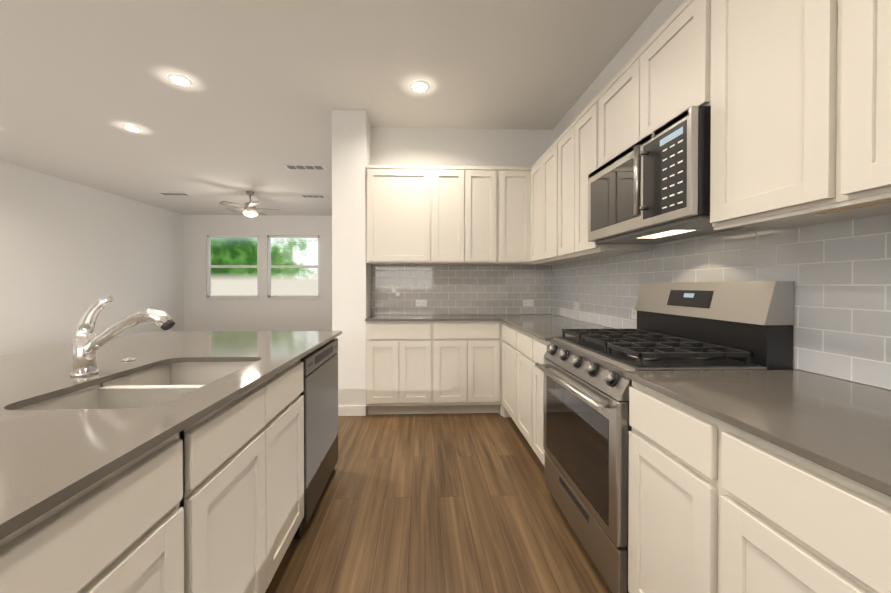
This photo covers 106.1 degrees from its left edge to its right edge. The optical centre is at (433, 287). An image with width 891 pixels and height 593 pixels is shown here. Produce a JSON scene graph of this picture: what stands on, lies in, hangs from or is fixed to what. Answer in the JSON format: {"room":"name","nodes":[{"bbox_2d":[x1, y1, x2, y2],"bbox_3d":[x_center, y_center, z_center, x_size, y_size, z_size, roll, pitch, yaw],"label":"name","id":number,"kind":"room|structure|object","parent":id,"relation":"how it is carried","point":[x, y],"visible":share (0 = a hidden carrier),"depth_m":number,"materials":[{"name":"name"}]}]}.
{"room":"kitchen","nodes":[
{"label":"kitchen","id":0,"kind":"room"},
{"bbox_2d":[0,161,183,355],"bbox_3d":[-5.662,-0.221,2.244,0.150,2.850,11.300,0,0,-2],"label":"wall","id":1,"kind":"structure","parent":0,"point":[70,252],"depth_m":5.31,"materials":[{"name":"white paint"}]},
{"bbox_2d":[184,215,355,339],"bbox_3d":[-2.339,-0.265,7.933,6.870,2.850,0.150,0,0,-2],"label":"wall","id":2,"kind":"structure","parent":0,"point":[335,310],"depth_m":7.78,"materials":[{"name":"white paint"}]},
{"bbox_2d":[204,235,320,298],"bbox_3d":[-3.962,-0.482,7.832,2.660,1.485,0.120,0,0,-2],"label":"window","id":3,"kind":"structure","parent":2,"relation":"in","point":[210,266],"depth_m":7.84,"materials":[{"name":"white plastic"}]},
{"bbox_2d":[0,0,661,215],"bbox_3d":[-2.149,-1.707,2.350,7.180,0.120,11.300,0,0,-2],"label":"ceiling","id":4,"kind":"structure","parent":0,"point":[264,95],"depth_m":2.65,"materials":[{"name":"white paint"}]},
{"bbox_2d":[122,124,142,131],"bbox_3d":[-3.117,-1.649,3.469,0.500,0.012,0.500,0,0,-2],"label":"recessed light","id":5,"kind":"object","parent":4,"relation":"in","point":[131,127],"visible":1,"depth_m":3.46,"materials":[{"name":"white plastic"}]},
{"bbox_2d":[156,192,192,195],"bbox_3d":[-4.611,-1.670,5.971,0.500,0.008,0.200,0,0,-2],"label":"ceiling vent","id":6,"kind":"object","parent":4,"relation":"in","point":[174,193],"visible":0.98,"depth_m":5.94,"materials":[{"name":"white metal"}]},
{"bbox_2d":[167,73,192,85],"bbox_3d":[-2.009,-1.643,2.655,0.500,0.012,0.500,0,0,-2],"label":"recessed light","id":7,"kind":"object","parent":4,"relation":"in","point":[178,79],"visible":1,"depth_m":2.64,"materials":[{"name":"white"}]},
{"bbox_2d":[219,191,275,216],"bbox_3d":[-3.206,-1.460,5.898,0.942,0.428,0.904,0,0,-2],"label":"ceiling fan light","id":8,"kind":"object","parent":4,"relation":"hanging from","point":[250,208],"visible":1,"depth_m":5.80,"materials":[{"name":"silver metal"}]},
{"bbox_2d":[282,164,326,169],"bbox_3d":[-1.764,-1.660,4.615,0.550,0.008,0.200,0,0,-2],"label":"ceiling vent","id":9,"kind":"object","parent":4,"relation":"in","point":[302,167],"visible":0.98,"depth_m":4.61,"materials":[{"name":"white metal"}]},
{"bbox_2d":[300,195,326,197],"bbox_3d":[-2.194,-1.671,6.121,0.450,0.008,0.200,0,0,-2],"label":"ceiling vent","id":10,"kind":"object","parent":4,"relation":"in","point":[313,196],"visible":0.98,"depth_m":6.12,"materials":[{"name":"white metal"}]},
{"bbox_2d":[410,80,429,91],"bbox_3d":[-0.111,-1.644,2.739,0.500,0.012,0.500,0,0,-2],"label":"recessed light","id":11,"kind":"object","parent":4,"relation":"in","point":[419,86],"visible":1,"depth_m":2.73,"materials":[{"name":"white plastic"}]},
{"bbox_2d":[265,413,611,592],"bbox_3d":[-2.149,1.253,2.373,7.180,0.100,11.300,0,0,-2],"label":"floor","id":12,"kind":"structure","parent":0,"point":[441,503],"depth_m":1.74,"materials":[{"name":"wood"}]},
{"bbox_2d":[0,331,341,592],"bbox_3d":[-1.204,0.768,0.745,1.260,0.895,2.930,0,0,-2],"label":"kitchen island","id":13,"kind":"object","parent":12,"relation":"on","point":[178,462],"depth_m":0.92,"materials":[{"name":"white"}]},
{"bbox_2d":[0,331,339,526],"bbox_3d":[-1.209,0.312,0.744,1.290,0.024,2.975,0,0,-2],"label":"island countertop","id":14,"kind":"structure","parent":13,"relation":"on","point":[45,451],"depth_m":0.80,"materials":[{"name":"grey stone"}]},
{"bbox_2d":[64,295,179,374],"bbox_3d":[-1.065,0.160,1.150,0.324,0.273,0.068,0,0,-2],"label":"faucet","id":15,"kind":"object","parent":14,"relation":"on","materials":[{"name":"silver metal"}]},
{"bbox_2d":[16,362,253,409],"bbox_3d":[-0.902,0.420,1.127,0.476,0.204,0.676,0,0,-2],"label":"sink","id":16,"kind":"object","parent":14,"relation":"in","point":[157,383],"depth_m":1.12,"materials":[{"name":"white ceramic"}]},
{"bbox_2d":[293,339,337,538],"bbox_3d":[-0.900,0.765,1.885,0.575,0.860,0.606,0,0,-2],"label":"dishwasher","id":17,"kind":"object","parent":13,"relation":"in","point":[320,366],"depth_m":1.79,"materials":[{"name":"silver metal"}]},
{"bbox_2d":[365,322,440,413],"bbox_3d":[-0.287,0.748,3.277,0.689,0.896,0.390,0,0,-2],"label":"base cabinet","id":18,"kind":"object","parent":12,"relation":"on","point":[403,359],"depth_m":3.09,"materials":[{"name":"white wood"}]},
{"bbox_2d":[365,315,496,321],"bbox_3d":[-0.010,0.290,3.275,1.241,0.020,0.406,0,0,-2],"label":"countertop","id":19,"kind":"structure","parent":18,"relation":"on","point":[373,318],"depth_m":3.11,"materials":[{"name":"grey stone"}]},
{"bbox_2d":[441,322,492,412],"bbox_3d":[0.278,0.748,3.296,0.725,0.896,0.390,0,0,-2],"label":"base cabinet","id":20,"kind":"object","parent":12,"relation":"on","point":[466,347],"depth_m":3.11,"materials":[{"name":"white wood"}]},
{"bbox_2d":[497,314,614,341],"bbox_3d":[0.950,0.294,2.741,0.643,0.020,1.536,0,0,-2],"label":"countertop","id":21,"kind":"structure","parent":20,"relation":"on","point":[542,326],"depth_m":2.61,"materials":[{"name":"grey stone"}]},
{"bbox_2d":[501,322,512,418],"bbox_3d":[0.953,0.752,2.827,0.630,0.896,0.551,0,0,-2],"label":"base cabinet","id":22,"kind":"object","parent":12,"relation":"on","point":[506,331],"depth_m":2.91,"materials":[{"name":"white wood"}]},
{"bbox_2d":[513,326,524,436],"bbox_3d":[0.966,0.755,2.433,0.630,0.896,0.523,0,0,-2],"label":"base cabinet","id":23,"kind":"object","parent":12,"relation":"on","point":[518,335],"depth_m":2.54,"materials":[{"name":"white wood"}]},
{"bbox_2d":[525,334,552,466],"bbox_3d":[0.975,0.757,2.144,0.630,0.896,0.341,0,0,-2],"label":"base cabinet","id":24,"kind":"object","parent":12,"relation":"on","point":[535,349],"depth_m":2.18,"materials":[{"name":"white wood"}]},
{"bbox_2d":[628,382,680,592],"bbox_3d":[1.014,0.766,0.996,0.630,0.896,0.436,0,0,-2],"label":"base cabinet","id":25,"kind":"object","parent":12,"relation":"on","point":[654,497],"depth_m":1.07,"materials":[{"name":"white wood"}]},
{"bbox_2d":[535,281,793,592],"bbox_3d":[0.950,0.591,1.590,0.714,1.235,0.748,0,0,-2],"label":"gas range","id":26,"kind":"object","parent":12,"relation":"on","point":[681,326],"visible":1,"depth_m":1.39,"materials":[{"name":"silver metal"}]},
{"bbox_2d":[681,406,840,592],"bbox_3d":[1.024,0.768,0.674,0.630,0.896,0.492,0,0,-2],"label":"base cabinet","id":27,"kind":"object","parent":12,"relation":"on","point":[759,481],"depth_m":0.75,"materials":[{"name":"white wood"}]},
{"bbox_2d":[624,370,890,501],"bbox_3d":[1.032,0.313,0.279,0.643,0.020,1.856,0,0,-2],"label":"countertop","id":28,"kind":"structure","parent":27,"relation":"on","point":[842,427],"depth_m":0.82,"materials":[{"name":"grey stone"}]},
{"bbox_2d":[841,478,890,592],"bbox_3d":[1.036,0.771,0.336,0.630,0.896,0.468,0,0,-2],"label":"base cabinet","id":29,"kind":"object","parent":12,"relation":"on","point":[865,516],"depth_m":0.56,"materials":[{"name":"white wood"}]},
{"bbox_2d":[352,124,551,403],"bbox_3d":[0.223,-0.231,3.561,2.040,2.850,0.140,0,0,-2],"label":"wall","id":30,"kind":"structure","parent":0,"point":[370,145],"depth_m":3.47,"materials":[{"name":"white paint"}]},
{"bbox_2d":[338,405,365,415],"bbox_3d":[-0.782,1.150,3.133,0.303,0.095,0.017,0,0,-2],"label":"baseboard","id":31,"kind":"structure","parent":30,"relation":"attached to","point":[357,410],"depth_m":3.12,"materials":[{"name":"white wood"}]},
{"bbox_2d":[366,165,441,264],"bbox_3d":[-0.293,-0.689,3.294,0.677,0.910,0.348,0,0,-2],"label":"upper cabinet","id":32,"kind":"object","parent":30,"relation":"attached to","point":[404,202],"depth_m":3.13,"materials":[{"name":"white wood"}]},
{"bbox_2d":[438,166,473,264],"bbox_3d":[0.128,-0.689,3.308,0.442,0.910,0.348,0,0,-2],"label":"upper cabinet","id":33,"kind":"object","parent":30,"relation":"attached to","point":[457,181],"depth_m":3.14,"materials":[{"name":"white wood"}]},
{"bbox_2d":[371,265,550,314],"bbox_3d":[0.287,0.011,3.491,1.860,0.533,0.008,0,0,-2],"label":"tile backsplash","id":34,"kind":"structure","parent":30,"relation":"attached to","point":[447,289],"depth_m":3.49,"materials":[{"name":"grey tile"}]},
{"bbox_2d":[392,278,399,295],"bbox_3d":[-0.389,-0.011,3.463,0.080,0.190,0.002,0,0,-2],"label":"electrical outlet plate","id":35,"kind":"object","parent":34,"relation":"attached to","point":[395,279],"depth_m":3.46,"materials":[{"name":"white plastic"}]},
{"bbox_2d":[416,300,426,306],"bbox_3d":[-0.124,0.158,3.471,0.116,0.072,0.007,0,0,-2],"label":"electrical outlet plate","id":36,"kind":"object","parent":34,"relation":"attached to","point":[419,303],"depth_m":3.47,"materials":[{"name":"white plastic"}]},
{"bbox_2d":[523,299,533,305],"bbox_3d":[0.995,0.158,3.509,0.116,0.072,0.007,0,0,-2],"label":"electrical outlet plate","id":37,"kind":"object","parent":34,"relation":"attached to","point":[526,302],"depth_m":3.51,"materials":[{"name":"white plastic"}]},
{"bbox_2d":[470,166,501,264],"bbox_3d":[0.449,-0.690,3.318,0.441,0.910,0.348,0,0,-2],"label":"upper cabinet","id":38,"kind":"object","parent":30,"relation":"attached to","point":[481,174],"depth_m":3.15,"materials":[{"name":"white wood"}]},
{"bbox_2d":[490,166,525,264],"bbox_3d":[0.733,-0.689,3.303,0.402,0.910,0.397,0,0,-2],"label":"upper cabinet","id":39,"kind":"object","parent":30,"relation":"attached to","point":[507,184],"depth_m":3.16,"materials":[{"name":"white wood"}]},
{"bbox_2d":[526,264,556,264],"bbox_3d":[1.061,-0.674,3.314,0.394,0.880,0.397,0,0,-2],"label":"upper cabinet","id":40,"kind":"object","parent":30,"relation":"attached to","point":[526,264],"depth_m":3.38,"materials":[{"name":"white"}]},
{"bbox_2d":[552,0,890,390],"bbox_3d":[1.364,-0.223,2.479,0.150,2.850,11.300,0,0,-2],"label":"wall","id":41,"kind":"structure","parent":0,"point":[665,8],"depth_m":2.21,"materials":[{"name":"white paint"}]},
{"bbox_2d":[526,156,541,263],"bbox_3d":[1.072,-0.687,2.995,0.394,0.910,0.380,0,0,-2],"label":"upper cabinet","id":42,"kind":"object","parent":41,"relation":"attached to","point":[533,174],"depth_m":3.08,"materials":[{"name":"white wood"}]},
{"bbox_2d":[542,147,583,263],"bbox_3d":[1.106,-0.685,2.702,0.344,0.910,0.448,0,0,-2],"label":"upper cabinet","id":43,"kind":"object","parent":41,"relation":"attached to","point":[546,156],"depth_m":2.80,"materials":[{"name":"white wood"}]},
{"bbox_2d":[550,130,609,259],"bbox_3d":[1.116,-0.683,2.406,0.344,0.910,0.419,0,0,-2],"label":"upper cabinet","id":44,"kind":"object","parent":41,"relation":"attached to","point":[557,149],"depth_m":2.52,"materials":[{"name":"white wood"}]},
{"bbox_2d":[566,100,653,255],"bbox_3d":[1.125,-0.680,2.141,0.344,0.910,0.350,0,0,-2],"label":"upper cabinet","id":45,"kind":"object","parent":41,"relation":"attached to","point":[580,134],"depth_m":2.19,"materials":[{"name":"white wood"}]},
{"bbox_2d":[594,65,625,169],"bbox_3d":[1.138,-0.899,1.745,0.344,0.466,0.440,0,0,-2],"label":"upper cabinet","id":46,"kind":"object","parent":41,"relation":"attached to","point":[610,104],"depth_m":1.83,"materials":[{"name":"white wood"}]},
{"bbox_2d":[626,0,701,148],"bbox_3d":[1.149,-0.897,1.425,0.344,0.466,0.440,0,0,-2],"label":"upper cabinet","id":47,"kind":"object","parent":41,"relation":"attached to","point":[664,77],"depth_m":1.42,"materials":[{"name":"white wood"}]},
{"bbox_2d":[588,106,746,243],"bbox_3d":[1.086,-0.456,1.587,0.458,0.407,0.752,0,0,-2],"label":"over-the-range microwave","id":48,"kind":"object","parent":47,"relation":"attached to","point":[653,187],"visible":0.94,"depth_m":1.40,"materials":[{"name":"silver metal"}]},
{"bbox_2d":[551,213,890,389],"bbox_3d":[1.351,0.034,0.504,0.008,0.533,6.050,0,0,-2],"label":"tile backsplash","id":49,"kind":"structure","parent":41,"relation":"attached to","point":[838,273],"depth_m":1.20,"materials":[{"name":"grey tile"}]},
{"bbox_2d":[573,302,579,310],"bbox_3d":[1.262,0.160,2.953,0.007,0.072,0.116,0,0,-2],"label":"electrical outlet plate","id":50,"kind":"object","parent":49,"relation":"attached to","point":[576,305],"depth_m":2.95,"materials":[{"name":"white plastic"}]},
{"bbox_2d":[631,308,636,318],"bbox_3d":[1.290,0.165,2.119,0.007,0.072,0.116,0,0,-2],"label":"electrical outlet plate","id":51,"kind":"object","parent":49,"relation":"attached to","point":[633,312],"depth_m":2.15,"materials":[{"name":"white plastic"}]},
{"bbox_2d":[702,0,870,230],"bbox_3d":[1.164,-0.672,0.987,0.344,0.910,0.441,0,0,-2],"label":"upper cabinet","id":52,"kind":"object","parent":41,"relation":"attached to","point":[748,45],"depth_m":1.06,"materials":[{"name":"white wood"}]},
{"bbox_2d":[790,0,890,215],"bbox_3d":[1.174,-0.669,0.668,0.344,0.910,0.473,0,0,-2],"label":"upper cabinet","id":53,"kind":"object","parent":41,"relation":"attached to","point":[795,95],"depth_m":0.84,"materials":[{"name":"white wood"}]},
{"label":"outside","id":54,"kind":"structure","parent":0,"visible":0},
{"bbox_2d":[211,238,317,295],"bbox_3d":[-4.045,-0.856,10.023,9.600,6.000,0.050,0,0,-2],"label":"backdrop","id":55,"kind":"structure","parent":54,"point":[229,252],"depth_m":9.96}
]}

